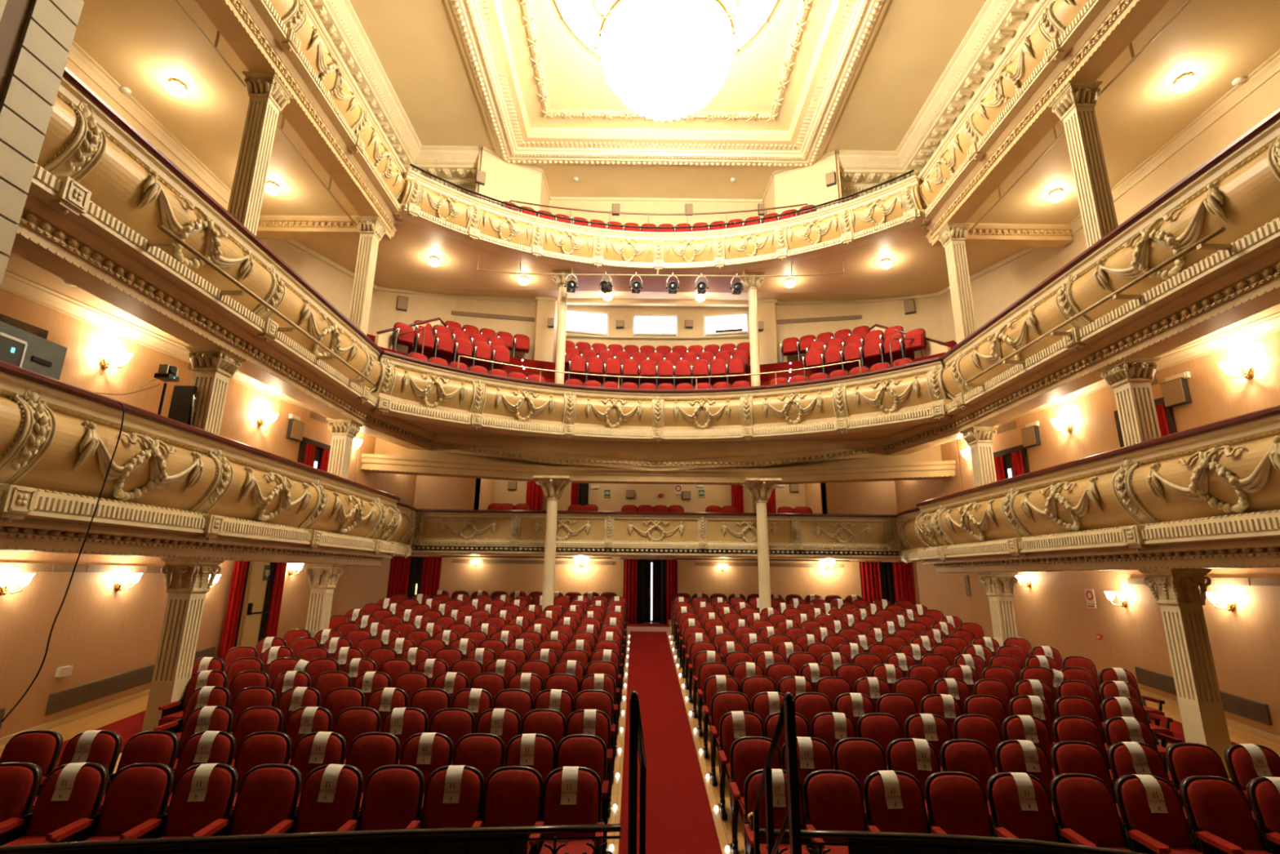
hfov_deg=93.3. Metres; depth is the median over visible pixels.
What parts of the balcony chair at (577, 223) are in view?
backrest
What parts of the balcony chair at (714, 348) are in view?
backrest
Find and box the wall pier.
[557,484,571,511]
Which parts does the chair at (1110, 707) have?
backrest, armrest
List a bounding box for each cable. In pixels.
[0,398,124,722]
[93,383,159,395]
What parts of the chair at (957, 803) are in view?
backrest, armrest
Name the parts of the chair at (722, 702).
armrest, backrest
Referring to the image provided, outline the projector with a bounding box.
[0,320,67,380]
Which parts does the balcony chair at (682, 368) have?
backrest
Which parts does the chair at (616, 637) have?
backrest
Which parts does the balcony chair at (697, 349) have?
backrest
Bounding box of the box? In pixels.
[54,665,73,677]
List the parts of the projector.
case handle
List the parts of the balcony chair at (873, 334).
backrest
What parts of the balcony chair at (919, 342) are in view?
backrest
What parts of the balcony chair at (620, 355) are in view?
backrest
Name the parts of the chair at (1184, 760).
backrest, armrest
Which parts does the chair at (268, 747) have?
backrest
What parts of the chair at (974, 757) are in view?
backrest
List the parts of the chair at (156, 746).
backrest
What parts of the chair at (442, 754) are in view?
backrest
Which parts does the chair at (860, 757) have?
backrest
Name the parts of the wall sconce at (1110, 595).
lamp shade, arm, lamp shade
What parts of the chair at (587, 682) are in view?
backrest, armrest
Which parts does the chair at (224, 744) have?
backrest, paper strip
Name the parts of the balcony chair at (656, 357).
backrest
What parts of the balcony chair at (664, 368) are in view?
backrest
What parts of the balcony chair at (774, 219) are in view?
backrest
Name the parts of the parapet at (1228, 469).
handrail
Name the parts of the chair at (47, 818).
armrest, backrest, armrest, paper strip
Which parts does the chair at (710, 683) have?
armrest, backrest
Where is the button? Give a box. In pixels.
[1096,634,1102,639]
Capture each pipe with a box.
[146,224,375,385]
[174,0,356,226]
[476,253,844,276]
[964,226,1231,386]
[968,0,1191,233]
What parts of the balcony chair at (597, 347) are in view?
backrest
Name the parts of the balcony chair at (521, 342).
backrest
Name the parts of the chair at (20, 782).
armrest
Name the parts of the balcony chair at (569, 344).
backrest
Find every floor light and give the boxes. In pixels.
[609,844,613,849]
[724,845,729,851]
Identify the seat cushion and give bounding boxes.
[2,835,50,845]
[30,795,37,813]
[83,835,119,841]
[98,793,106,813]
[157,711,183,726]
[159,835,191,838]
[165,791,173,813]
[173,758,178,773]
[175,732,182,738]
[231,791,238,813]
[295,792,301,813]
[358,792,363,813]
[396,327,414,345]
[417,324,432,333]
[417,333,434,349]
[420,793,424,814]
[435,329,451,336]
[436,337,453,354]
[447,324,462,333]
[453,333,469,339]
[455,342,472,357]
[464,328,479,336]
[471,337,487,343]
[475,346,491,360]
[482,332,496,338]
[490,341,505,348]
[493,349,509,364]
[498,335,512,348]
[515,337,529,351]
[521,209,536,216]
[527,840,531,853]
[539,213,553,220]
[539,839,594,853]
[556,217,569,223]
[564,351,579,363]
[565,344,574,347]
[570,360,585,373]
[574,221,586,226]
[577,346,590,351]
[582,353,596,359]
[587,361,603,374]
[591,223,604,228]
[593,347,606,357]
[599,355,613,366]
[605,363,620,375]
[608,225,622,230]
[608,348,622,355]
[616,355,629,364]
[623,364,637,376]
[625,225,639,231]
[625,349,638,355]
[632,356,646,364]
[640,350,653,358]
[640,364,655,377]
[642,226,655,231]
[648,357,662,366]
[657,350,670,355]
[658,364,672,377]
[659,228,672,232]
[666,357,679,363]
[672,350,685,358]
[675,364,690,377]
[676,226,689,231]
[682,356,696,365]
[688,349,702,356]
[693,225,706,231]
[693,364,707,376]
[699,355,713,365]
[705,348,718,354]
[708,715,711,725]
[711,223,724,230]
[711,363,725,376]
[715,736,719,750]
[716,355,730,365]
[720,347,734,353]
[725,762,730,782]
[728,222,742,228]
[728,362,743,375]
[733,354,747,365]
[737,346,750,357]
[737,796,745,822]
[745,220,759,226]
[759,843,809,853]
[764,217,777,222]
[781,213,795,219]
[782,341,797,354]
[799,208,813,215]
[800,338,813,351]
[805,353,822,367]
[809,344,824,351]
[817,336,831,347]
[822,841,848,853]
[824,350,841,364]
[827,342,842,347]
[834,333,848,340]
[844,346,861,361]
[845,338,862,345]
[852,329,867,342]
[863,342,881,359]
[864,334,880,341]
[884,330,901,339]
[884,339,902,355]
[904,333,923,351]
[924,799,928,820]
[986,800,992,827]
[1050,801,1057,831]
[1097,846,1132,851]
[1104,742,1107,755]
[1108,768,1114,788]
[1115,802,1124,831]
[1142,705,1164,719]
[1149,723,1173,738]
[1156,744,1167,763]
[1167,771,1173,786]
[1169,848,1204,853]
[1182,806,1191,833]
[1243,849,1271,853]
[1251,810,1260,835]
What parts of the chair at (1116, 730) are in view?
backrest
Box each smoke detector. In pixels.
[63,280,76,286]
[119,85,131,94]
[1231,75,1245,85]
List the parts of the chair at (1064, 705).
backrest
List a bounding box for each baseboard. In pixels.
[0,687,150,746]
[1140,688,1279,742]
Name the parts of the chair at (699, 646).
armrest, backrest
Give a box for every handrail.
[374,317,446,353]
[393,328,424,354]
[627,689,646,853]
[752,692,801,853]
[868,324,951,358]
[888,337,923,367]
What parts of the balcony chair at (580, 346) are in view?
backrest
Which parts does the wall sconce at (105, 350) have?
lamp shade, arm, lamp shade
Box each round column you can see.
[533,475,572,611]
[551,270,576,384]
[739,272,764,386]
[740,477,782,613]
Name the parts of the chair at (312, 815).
armrest, backrest, paper strip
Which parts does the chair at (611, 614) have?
backrest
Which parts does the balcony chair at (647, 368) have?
backrest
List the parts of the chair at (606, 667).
backrest, armrest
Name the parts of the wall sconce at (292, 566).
lamp shade, lamp shade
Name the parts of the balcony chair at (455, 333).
backrest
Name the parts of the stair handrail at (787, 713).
post, rail, post, rail, post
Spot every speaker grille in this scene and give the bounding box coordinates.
[547,318,553,325]
[685,204,692,213]
[758,321,763,328]
[1021,426,1035,446]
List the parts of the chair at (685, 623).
backrest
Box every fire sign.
[674,484,682,496]
[1084,588,1096,608]
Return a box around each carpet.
[54,710,146,768]
[617,631,721,853]
[1150,719,1237,745]
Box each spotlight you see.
[564,271,577,293]
[599,271,612,293]
[628,271,643,293]
[666,272,679,293]
[694,272,708,293]
[729,273,743,294]
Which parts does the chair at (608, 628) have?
backrest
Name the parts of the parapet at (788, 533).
handrail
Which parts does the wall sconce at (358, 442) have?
lamp shade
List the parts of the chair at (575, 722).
backrest, armrest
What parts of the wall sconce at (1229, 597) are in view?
lamp shade, arm, lamp shade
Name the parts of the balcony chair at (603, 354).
backrest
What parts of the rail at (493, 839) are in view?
backing panel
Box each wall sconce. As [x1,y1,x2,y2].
[0,573,35,595]
[98,343,133,368]
[114,573,142,591]
[208,574,221,587]
[257,408,278,426]
[288,563,303,575]
[351,437,363,449]
[471,560,479,566]
[573,557,588,567]
[718,564,727,570]
[820,559,835,569]
[960,448,971,461]
[1015,574,1031,587]
[1049,414,1072,432]
[1104,591,1127,608]
[1206,591,1235,612]
[1217,353,1256,378]
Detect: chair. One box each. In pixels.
[0,729,62,777]
[0,761,42,825]
[0,762,108,845]
[30,729,121,813]
[48,762,174,842]
[98,729,179,813]
[121,763,238,839]
[153,686,231,738]
[157,670,228,726]
[165,730,236,813]
[173,705,233,773]
[191,657,225,676]
[193,763,302,836]
[223,645,257,674]
[226,657,263,688]
[228,670,270,709]
[230,686,276,734]
[231,706,284,766]
[231,730,292,813]
[255,636,286,658]
[260,646,293,672]
[266,657,298,688]
[266,764,363,834]
[271,670,311,707]
[276,686,320,732]
[283,628,311,647]
[283,706,333,764]
[289,636,319,658]
[289,731,346,813]
[296,646,328,661]
[304,657,339,687]
[312,671,351,706]
[314,629,342,647]
[322,637,351,657]
[322,687,364,731]
[328,614,351,629]
[332,646,363,671]
[333,706,381,764]
[335,622,360,637]
[337,764,424,831]
[342,657,376,687]
[344,629,372,647]
[345,608,367,622]
[345,731,399,813]
[353,671,391,706]
[354,615,377,629]
[355,637,383,657]
[362,603,383,615]
[364,622,389,637]
[365,687,408,732]
[366,647,397,671]
[370,608,392,622]
[374,629,401,647]
[378,657,413,687]
[381,615,404,629]
[381,706,428,764]
[386,603,407,615]
[386,638,415,658]
[391,622,417,637]
[392,322,414,351]
[392,671,430,706]
[395,608,417,622]
[400,647,431,671]
[400,732,453,814]
[404,630,431,647]
[406,764,484,828]
[407,351,427,360]
[407,615,430,630]
[408,687,450,732]
[409,603,430,615]
[413,320,432,333]
[413,328,434,352]
[414,658,448,688]
[417,638,446,658]
[419,622,444,638]
[421,609,442,622]
[428,356,448,365]
[428,707,475,764]
[431,671,468,707]
[432,324,451,350]
[432,333,453,356]
[432,647,463,671]
[433,604,453,616]
[433,615,456,630]
[433,630,459,648]
[444,320,462,333]
[444,609,466,622]
[446,622,471,638]
[448,361,468,369]
[448,638,476,658]
[449,658,483,688]
[451,328,469,341]
[451,688,492,733]
[452,337,472,361]
[452,733,505,789]
[455,604,476,616]
[458,616,481,630]
[462,324,479,336]
[462,630,488,648]
[465,648,495,672]
[468,609,490,623]
[469,333,487,345]
[469,365,488,373]
[469,672,506,706]
[471,341,491,365]
[471,765,544,853]
[473,623,497,639]
[475,707,520,765]
[478,604,498,616]
[478,638,506,659]
[479,328,496,338]
[483,616,506,631]
[484,659,517,688]
[487,336,505,348]
[487,502,501,510]
[488,368,507,377]
[489,631,515,648]
[490,344,509,369]
[492,610,513,623]
[492,688,533,725]
[496,331,512,351]
[497,648,527,673]
[499,623,523,639]
[500,502,514,510]
[500,604,520,617]
[501,200,518,211]
[503,733,556,782]
[506,672,543,705]
[507,371,526,379]
[507,616,530,631]
[507,639,535,660]
[512,333,529,357]
[513,503,530,510]
[515,610,537,624]
[516,631,542,649]
[518,659,551,684]
[519,205,536,216]
[520,708,565,747]
[522,604,542,617]
[524,623,549,639]
[527,374,546,382]
[528,648,559,670]
[528,765,604,853]
[531,617,555,631]
[533,688,573,723]
[536,210,553,220]
[537,610,559,622]
[537,639,564,657]
[543,604,564,617]
[543,631,569,647]
[543,672,579,699]
[550,623,574,639]
[551,660,585,684]
[554,213,569,223]
[555,617,577,632]
[555,733,608,853]
[559,648,589,668]
[560,610,582,626]
[564,347,580,365]
[564,378,582,386]
[564,604,585,616]
[564,640,593,657]
[564,708,613,817]
[565,340,574,347]
[567,503,583,511]
[568,355,586,378]
[569,631,595,648]
[571,217,588,226]
[573,688,615,783]
[574,624,599,639]
[575,342,591,351]
[578,617,601,630]
[579,673,617,756]
[580,349,596,359]
[582,504,598,511]
[582,611,604,622]
[583,380,601,386]
[584,660,619,734]
[585,356,604,381]
[585,605,605,617]
[588,219,605,228]
[589,648,621,716]
[591,342,607,357]
[592,640,622,701]
[595,631,623,688]
[597,350,613,366]
[599,624,624,674]
[601,617,626,664]
[602,381,620,388]
[603,358,621,382]
[603,611,626,655]
[605,221,622,230]
[605,605,626,646]
[607,344,622,355]
[613,351,631,364]
[620,382,638,389]
[621,359,639,384]
[621,504,638,511]
[622,222,639,231]
[623,344,639,355]
[631,351,647,364]
[636,504,653,511]
[638,360,656,385]
[639,345,655,358]
[639,382,657,389]
[640,223,657,231]
[647,352,664,366]
[652,505,668,511]
[654,345,671,355]
[656,360,674,386]
[657,223,674,232]
[657,382,675,389]
[663,352,680,363]
[667,505,684,511]
[671,345,687,358]
[673,360,691,386]
[674,223,691,231]
[674,606,696,648]
[675,382,693,389]
[676,612,699,657]
[679,618,702,666]
[680,351,697,365]
[681,625,706,677]
[684,632,711,688]
[686,345,703,356]
[688,640,717,702]
[690,359,709,385]
[691,222,707,231]
[692,650,724,717]
[693,382,712,389]
[696,606,716,617]
[697,351,715,365]
[697,661,731,736]
[699,612,721,626]
[702,344,719,354]
[702,675,740,757]
[703,618,726,634]
[705,505,721,512]
[707,221,725,230]
[707,626,732,642]
[708,358,727,383]
[709,690,751,785]
[712,382,731,388]
[712,633,738,648]
[713,351,732,365]
[717,607,737,619]
[717,641,746,662]
[718,343,736,353]
[718,711,764,818]
[720,506,737,512]
[722,613,743,626]
[724,650,754,674]
[725,218,742,228]
[725,357,746,382]
[727,618,750,634]
[728,735,782,853]
[730,349,749,367]
[731,380,750,387]
[731,662,764,687]
[733,626,757,642]
[734,342,750,359]
[738,607,759,619]
[739,633,765,651]
[740,675,777,705]
[742,216,760,226]
[743,768,824,853]
[744,613,766,626]
[746,641,774,662]
[751,619,773,634]
[751,691,785,724]
[755,651,786,675]
[758,626,782,642]
[760,213,778,223]
[760,607,781,619]
[764,711,810,764]
[765,662,799,692]
[766,633,792,651]
[768,613,789,626]
[769,377,788,384]
[775,619,798,634]
[776,642,804,662]
[777,208,796,220]
[777,506,793,513]
[777,675,814,699]
[780,337,799,362]
[781,736,834,818]
[782,608,803,619]
[784,626,808,642]
[786,651,817,675]
[789,375,808,382]
[791,613,813,626]
[793,506,804,513]
[793,692,833,737]
[794,634,820,652]
[795,204,816,216]
[796,334,816,360]
[800,620,823,634]
[800,662,833,692]
[802,348,824,376]
[802,506,813,513]
[803,768,879,853]
[804,608,825,620]
[806,340,826,351]
[806,642,834,662]
[808,372,827,380]
[810,711,857,769]
[811,627,835,642]
[813,332,834,347]
[814,613,836,626]
[815,676,853,711]
[819,652,850,676]
[821,345,844,373]
[822,634,848,652]
[823,337,845,351]
[826,620,848,634]
[827,608,848,620]
[828,369,848,377]
[831,328,852,340]
[833,737,887,819]
[834,692,875,737]
[835,663,869,692]
[836,643,865,663]
[837,627,862,643]
[839,614,861,627]
[840,342,863,369]
[842,333,864,362]
[848,325,870,342]
[848,365,869,374]
[851,608,871,620]
[851,620,875,635]
[851,635,878,652]
[852,652,883,676]
[853,676,891,712]
[857,712,904,769]
[859,337,884,366]
[861,329,884,357]
[863,614,885,627]
[863,769,944,833]
[865,627,889,643]
[867,643,896,663]
[870,362,890,371]
[871,663,905,693]
[874,608,895,621]
[876,693,918,737]
[877,621,901,635]
[879,333,905,362]
[880,325,903,355]
[880,635,907,653]
[885,653,916,677]
[886,737,941,820]
[888,614,911,628]
[893,357,912,366]
[893,628,918,644]
[893,677,931,713]
[898,608,919,621]
[898,644,928,664]
[899,328,926,358]
[904,621,928,635]
[904,713,952,771]
[906,664,942,693]
[911,635,937,653]
[914,615,937,629]
[920,653,951,678]
[920,693,963,738]
[921,628,946,644]
[922,609,943,622]
[924,770,1015,838]
[930,644,959,665]
[931,622,955,636]
[933,678,971,714]
[940,616,962,629]
[940,738,996,827]
[941,635,968,654]
[944,665,979,695]
[950,629,975,645]
[952,714,1002,773]
[954,653,986,679]
[958,622,984,637]
[963,644,993,666]
[964,694,1007,741]
[971,636,999,655]
[973,678,1013,716]
[982,665,1017,697]
[986,772,1094,846]
[989,654,1022,681]
[995,739,1057,831]
[996,644,1027,668]
[1002,715,1055,777]
[1003,637,1031,657]
[1008,695,1055,744]
[1014,679,1056,719]
[1020,666,1057,700]
[1025,655,1059,671]
[1030,645,1062,671]
[1049,773,1167,853]
[1050,740,1124,831]
[1052,715,1114,788]
[1053,696,1107,755]
[1056,680,1104,728]
[1060,666,1102,710]
[1061,655,1101,698]
[1098,667,1168,743]
[1098,680,1173,747]
[1100,696,1182,763]
[1102,716,1173,786]
[1107,741,1191,833]
[1114,773,1240,853]
[1164,742,1263,846]
[1179,775,1279,853]
[1224,743,1279,811]
[1246,776,1279,853]
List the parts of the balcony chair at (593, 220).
backrest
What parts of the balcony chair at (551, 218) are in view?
backrest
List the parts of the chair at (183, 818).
armrest, backrest, paper strip, armrest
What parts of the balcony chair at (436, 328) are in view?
backrest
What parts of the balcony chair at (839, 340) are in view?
backrest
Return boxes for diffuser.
[292,414,300,420]
[1025,422,1035,427]
[1166,373,1186,381]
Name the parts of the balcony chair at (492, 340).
backrest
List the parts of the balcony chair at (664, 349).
backrest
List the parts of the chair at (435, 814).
armrest, paper strip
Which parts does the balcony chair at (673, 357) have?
backrest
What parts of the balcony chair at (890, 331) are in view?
backrest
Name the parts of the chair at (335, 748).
backrest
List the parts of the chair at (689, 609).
backrest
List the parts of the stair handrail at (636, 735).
post, rail, post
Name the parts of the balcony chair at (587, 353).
backrest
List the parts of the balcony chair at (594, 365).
backrest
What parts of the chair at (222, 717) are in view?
backrest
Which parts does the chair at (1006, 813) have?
armrest, paper strip, backrest, armrest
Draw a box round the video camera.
[154,364,179,414]
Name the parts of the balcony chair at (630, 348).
backrest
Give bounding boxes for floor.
[0,620,1279,853]
[366,333,956,386]
[378,346,951,399]
[626,622,670,626]
[668,619,688,674]
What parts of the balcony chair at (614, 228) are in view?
backrest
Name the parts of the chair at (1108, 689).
backrest, armrest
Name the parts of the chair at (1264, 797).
backrest, armrest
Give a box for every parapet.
[0,360,402,557]
[28,66,382,413]
[249,0,405,224]
[373,350,949,442]
[387,502,415,558]
[400,163,924,275]
[411,508,901,559]
[896,506,928,564]
[914,404,1279,563]
[918,0,1110,230]
[940,107,1279,419]
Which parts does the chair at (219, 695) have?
armrest, backrest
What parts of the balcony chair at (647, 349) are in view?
backrest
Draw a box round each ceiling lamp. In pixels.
[165,78,186,97]
[264,181,279,195]
[428,256,439,266]
[518,275,528,284]
[603,293,612,300]
[695,293,705,301]
[784,278,795,287]
[880,258,891,269]
[1048,188,1065,202]
[1173,72,1197,93]
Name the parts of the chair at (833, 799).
armrest, backrest, armrest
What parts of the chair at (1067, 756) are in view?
backrest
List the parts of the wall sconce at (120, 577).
lamp shade, arm, lamp shade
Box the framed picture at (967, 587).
[964,575,971,596]
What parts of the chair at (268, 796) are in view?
armrest, backrest, armrest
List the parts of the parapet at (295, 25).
handrail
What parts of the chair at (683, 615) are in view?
backrest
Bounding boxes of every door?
[238,561,271,648]
[643,560,659,622]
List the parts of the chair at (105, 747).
armrest, paper strip, backrest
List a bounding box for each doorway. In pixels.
[0,313,48,339]
[297,436,330,471]
[993,444,1030,480]
[1113,396,1177,447]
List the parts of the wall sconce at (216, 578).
lamp shade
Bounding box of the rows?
[377,590,928,641]
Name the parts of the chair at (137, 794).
armrest, backrest, armrest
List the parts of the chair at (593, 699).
backrest, armrest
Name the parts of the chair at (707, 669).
armrest, backrest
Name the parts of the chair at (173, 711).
armrest, backrest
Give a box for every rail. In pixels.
[0,823,621,853]
[457,355,861,389]
[460,189,523,211]
[508,200,809,229]
[746,811,1147,853]
[795,194,859,214]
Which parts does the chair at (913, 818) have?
paper strip, backrest, armrest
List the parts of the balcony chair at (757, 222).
backrest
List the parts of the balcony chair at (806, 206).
backrest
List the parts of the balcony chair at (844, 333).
backrest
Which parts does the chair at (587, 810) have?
armrest, paper strip, backrest, armrest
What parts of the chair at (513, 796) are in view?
armrest, backrest, armrest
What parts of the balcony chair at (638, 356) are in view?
backrest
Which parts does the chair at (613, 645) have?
backrest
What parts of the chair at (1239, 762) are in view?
backrest, paper strip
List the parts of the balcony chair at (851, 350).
backrest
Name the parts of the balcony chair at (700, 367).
backrest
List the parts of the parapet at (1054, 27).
handrail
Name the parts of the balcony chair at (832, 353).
backrest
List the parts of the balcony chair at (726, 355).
backrest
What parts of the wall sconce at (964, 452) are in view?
lamp shade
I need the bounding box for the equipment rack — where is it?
[168,385,199,425]
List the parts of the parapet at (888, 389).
handrail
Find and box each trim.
[0,269,328,417]
[0,518,386,566]
[0,562,1279,586]
[0,707,5,728]
[10,192,1279,471]
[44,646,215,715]
[67,40,231,204]
[187,363,194,371]
[195,0,397,233]
[256,214,397,239]
[282,239,555,302]
[308,0,479,197]
[310,411,328,423]
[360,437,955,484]
[444,0,889,167]
[450,311,534,321]
[452,559,843,567]
[482,146,835,202]
[519,0,813,121]
[554,0,777,57]
[555,297,733,308]
[565,333,749,338]
[626,626,673,631]
[756,247,1039,304]
[776,315,862,324]
[838,0,1040,203]
[924,222,1073,248]
[925,0,1169,239]
[928,537,1279,573]
[996,421,1016,433]
[998,311,1279,424]
[1067,49,1279,232]
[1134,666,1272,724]
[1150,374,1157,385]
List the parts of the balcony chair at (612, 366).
backrest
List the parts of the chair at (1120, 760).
paper strip, backrest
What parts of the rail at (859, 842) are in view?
backing panel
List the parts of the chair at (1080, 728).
backrest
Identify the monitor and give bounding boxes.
[0,332,27,367]
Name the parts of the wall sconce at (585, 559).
lamp shade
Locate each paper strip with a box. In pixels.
[194,685,216,709]
[194,706,216,733]
[195,670,212,689]
[197,657,213,671]
[261,636,274,652]
[266,646,279,663]
[281,670,297,692]
[288,686,307,710]
[293,658,309,671]
[297,706,318,733]
[308,731,333,763]
[320,629,330,643]
[328,637,338,653]
[337,646,350,663]
[348,657,361,676]
[351,608,359,620]
[360,615,368,627]
[361,671,376,692]
[370,622,378,635]
[378,687,395,711]
[381,629,391,644]
[382,598,390,608]
[389,706,406,734]
[390,603,396,613]
[394,637,405,653]
[403,608,411,621]
[407,647,417,664]
[413,615,422,627]
[416,732,435,764]
[417,594,422,603]
[423,658,435,677]
[426,598,432,608]
[426,622,434,635]
[436,590,442,595]
[439,604,444,614]
[442,630,450,644]
[444,671,457,693]
[450,609,457,620]
[457,594,463,600]
[458,638,468,653]
[464,616,471,626]
[467,688,482,711]
[471,599,478,608]
[474,648,484,663]
[477,590,483,595]
[480,622,488,634]
[484,604,491,613]
[489,707,505,735]
[494,659,506,675]
[499,609,506,619]
[500,595,506,601]
[500,630,508,644]
[514,591,519,598]
[514,599,519,606]
[515,616,523,625]
[515,639,523,649]
[520,672,531,692]
[520,733,536,764]
[528,604,534,611]
[533,623,541,632]
[539,595,542,604]
[540,648,549,662]
[546,610,551,617]
[548,688,561,711]
[551,631,558,639]
[553,591,559,598]
[563,617,569,625]
[566,659,576,675]
[569,604,575,611]
[576,639,583,649]
[577,595,582,600]
[582,709,595,734]
[586,624,594,632]
[587,591,592,600]
[587,610,593,617]
[593,673,604,689]
[595,600,600,605]
[602,648,611,661]
[605,631,613,639]
[609,617,616,624]
[613,595,619,600]
[614,605,621,612]
[678,596,684,601]
[680,606,686,613]
[688,618,694,626]
[695,632,702,641]
[697,592,702,597]
[700,601,705,607]
[706,650,715,662]
[708,612,715,618]
[715,626,723,634]
[715,675,726,693]
[717,597,722,602]
[724,606,729,614]
[726,640,734,653]
[731,711,746,737]
[738,618,744,626]
[739,602,745,608]
[746,662,755,676]
[749,633,756,643]
[753,613,759,620]
[756,597,759,607]
[764,651,773,666]
[766,626,773,636]
[767,607,773,616]
[767,691,780,714]
[773,593,778,598]
[779,602,786,613]
[784,641,793,657]
[786,619,792,628]
[792,598,799,608]
[795,675,805,694]
[796,736,814,768]
[800,613,807,622]
[806,634,814,644]
[807,662,820,681]
[809,594,814,599]
[814,608,820,618]
[818,626,827,640]
[824,603,831,613]
[831,652,841,669]
[831,711,847,739]
[833,620,840,632]
[836,598,843,608]
[846,613,853,626]
[848,642,858,658]
[849,692,864,716]
[851,595,857,600]
[857,635,867,649]
[858,608,866,619]
[866,676,880,697]
[869,603,876,613]
[873,627,882,641]
[881,599,887,608]
[884,663,896,683]
[886,621,894,633]
[895,653,907,670]
[897,614,904,626]
[906,608,914,620]
[911,644,920,659]
[911,737,932,770]
[915,604,923,614]
[920,635,931,650]
[920,713,937,740]
[931,628,941,642]
[939,622,948,634]
[940,693,955,718]
[944,678,959,699]
[945,615,955,627]
[960,653,975,669]
[960,665,973,684]
[973,644,985,660]
[982,636,994,651]
[1017,715,1039,742]
[1017,739,1040,772]
[1027,679,1044,699]
[1027,695,1045,719]
[1035,655,1049,669]
[1040,645,1053,658]
[1049,668,1063,687]
[1112,667,1128,682]
[1112,680,1130,697]
[1114,697,1134,717]
[1120,716,1144,742]
[1261,776,1279,793]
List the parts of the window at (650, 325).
pane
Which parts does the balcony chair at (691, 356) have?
backrest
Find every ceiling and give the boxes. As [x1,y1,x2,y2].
[2,500,394,558]
[4,252,1279,439]
[73,0,388,218]
[293,219,1027,301]
[349,0,986,199]
[391,541,926,560]
[393,555,902,563]
[921,509,1279,564]
[934,0,1279,224]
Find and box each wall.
[0,0,84,287]
[0,288,360,481]
[0,550,391,737]
[65,58,555,362]
[355,431,494,544]
[386,558,888,600]
[409,479,919,604]
[475,148,842,204]
[477,146,839,306]
[552,301,750,365]
[756,71,1279,364]
[804,440,963,550]
[915,561,1279,735]
[956,330,1279,489]
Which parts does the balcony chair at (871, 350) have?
backrest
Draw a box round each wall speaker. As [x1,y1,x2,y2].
[286,418,304,441]
[396,295,408,311]
[475,169,485,186]
[507,481,517,489]
[547,317,554,327]
[612,204,619,215]
[615,320,623,328]
[626,489,634,497]
[682,491,690,499]
[684,204,693,215]
[684,320,693,328]
[757,204,764,215]
[757,320,764,330]
[789,484,798,492]
[825,171,835,186]
[903,298,915,314]
[1021,425,1040,448]
[1160,377,1191,408]
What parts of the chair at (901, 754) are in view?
backrest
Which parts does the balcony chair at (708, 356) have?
backrest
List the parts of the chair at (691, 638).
backrest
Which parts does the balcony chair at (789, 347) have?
backrest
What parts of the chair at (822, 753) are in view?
backrest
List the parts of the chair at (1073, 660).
backrest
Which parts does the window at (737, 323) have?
pane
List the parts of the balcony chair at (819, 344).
backrest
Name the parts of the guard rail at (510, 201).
rail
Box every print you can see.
[264,569,270,576]
[964,576,968,595]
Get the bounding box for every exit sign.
[604,489,609,497]
[698,489,704,497]
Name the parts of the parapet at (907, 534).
handrail, moulding, parapet panel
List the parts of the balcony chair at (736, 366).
backrest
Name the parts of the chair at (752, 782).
armrest, backrest, paper strip, armrest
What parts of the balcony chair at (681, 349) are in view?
backrest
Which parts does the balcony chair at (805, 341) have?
backrest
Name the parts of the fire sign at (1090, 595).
caption plate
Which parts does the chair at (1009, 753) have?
backrest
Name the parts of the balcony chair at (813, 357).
backrest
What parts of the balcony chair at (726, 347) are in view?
backrest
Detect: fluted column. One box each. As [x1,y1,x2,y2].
[142,557,225,731]
[185,346,245,435]
[226,71,293,236]
[305,564,345,637]
[325,417,363,479]
[348,215,387,335]
[936,222,976,344]
[960,426,998,487]
[976,571,1018,646]
[1048,80,1118,248]
[1096,357,1161,446]
[1137,568,1231,777]
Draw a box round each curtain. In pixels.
[217,560,247,660]
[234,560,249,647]
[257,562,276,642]
[263,562,287,638]
[303,443,315,466]
[319,448,329,471]
[386,555,411,598]
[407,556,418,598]
[416,557,422,594]
[419,555,441,598]
[525,481,542,510]
[570,483,577,504]
[577,483,588,505]
[622,559,637,623]
[636,560,644,623]
[659,560,666,623]
[666,559,677,623]
[731,484,743,512]
[766,487,776,513]
[859,560,882,604]
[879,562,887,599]
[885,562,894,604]
[891,560,915,604]
[993,455,1005,480]
[1010,450,1024,476]
[1155,404,1169,436]
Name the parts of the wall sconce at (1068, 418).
lamp shade, arm, lamp shade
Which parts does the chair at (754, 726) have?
armrest, backrest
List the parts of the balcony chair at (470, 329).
backrest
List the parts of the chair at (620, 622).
backrest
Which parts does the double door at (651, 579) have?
door, door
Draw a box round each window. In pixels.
[565,308,608,336]
[632,313,678,336]
[702,311,749,336]
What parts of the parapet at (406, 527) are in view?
parapet panel, moulding, handrail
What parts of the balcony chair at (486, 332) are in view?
backrest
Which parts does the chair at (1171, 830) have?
paper strip, armrest, backrest, armrest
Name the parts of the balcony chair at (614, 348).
backrest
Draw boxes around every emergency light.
[288,413,301,421]
[591,485,599,488]
[777,484,785,487]
[1025,421,1039,427]
[1164,371,1190,382]
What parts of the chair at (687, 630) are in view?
backrest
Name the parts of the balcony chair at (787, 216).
backrest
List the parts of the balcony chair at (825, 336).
backrest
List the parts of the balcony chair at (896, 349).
backrest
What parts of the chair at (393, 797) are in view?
armrest, backrest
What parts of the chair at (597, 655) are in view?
backrest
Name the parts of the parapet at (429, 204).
handrail, balustrade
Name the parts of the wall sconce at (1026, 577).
lamp shade, lamp shade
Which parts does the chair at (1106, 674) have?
backrest, armrest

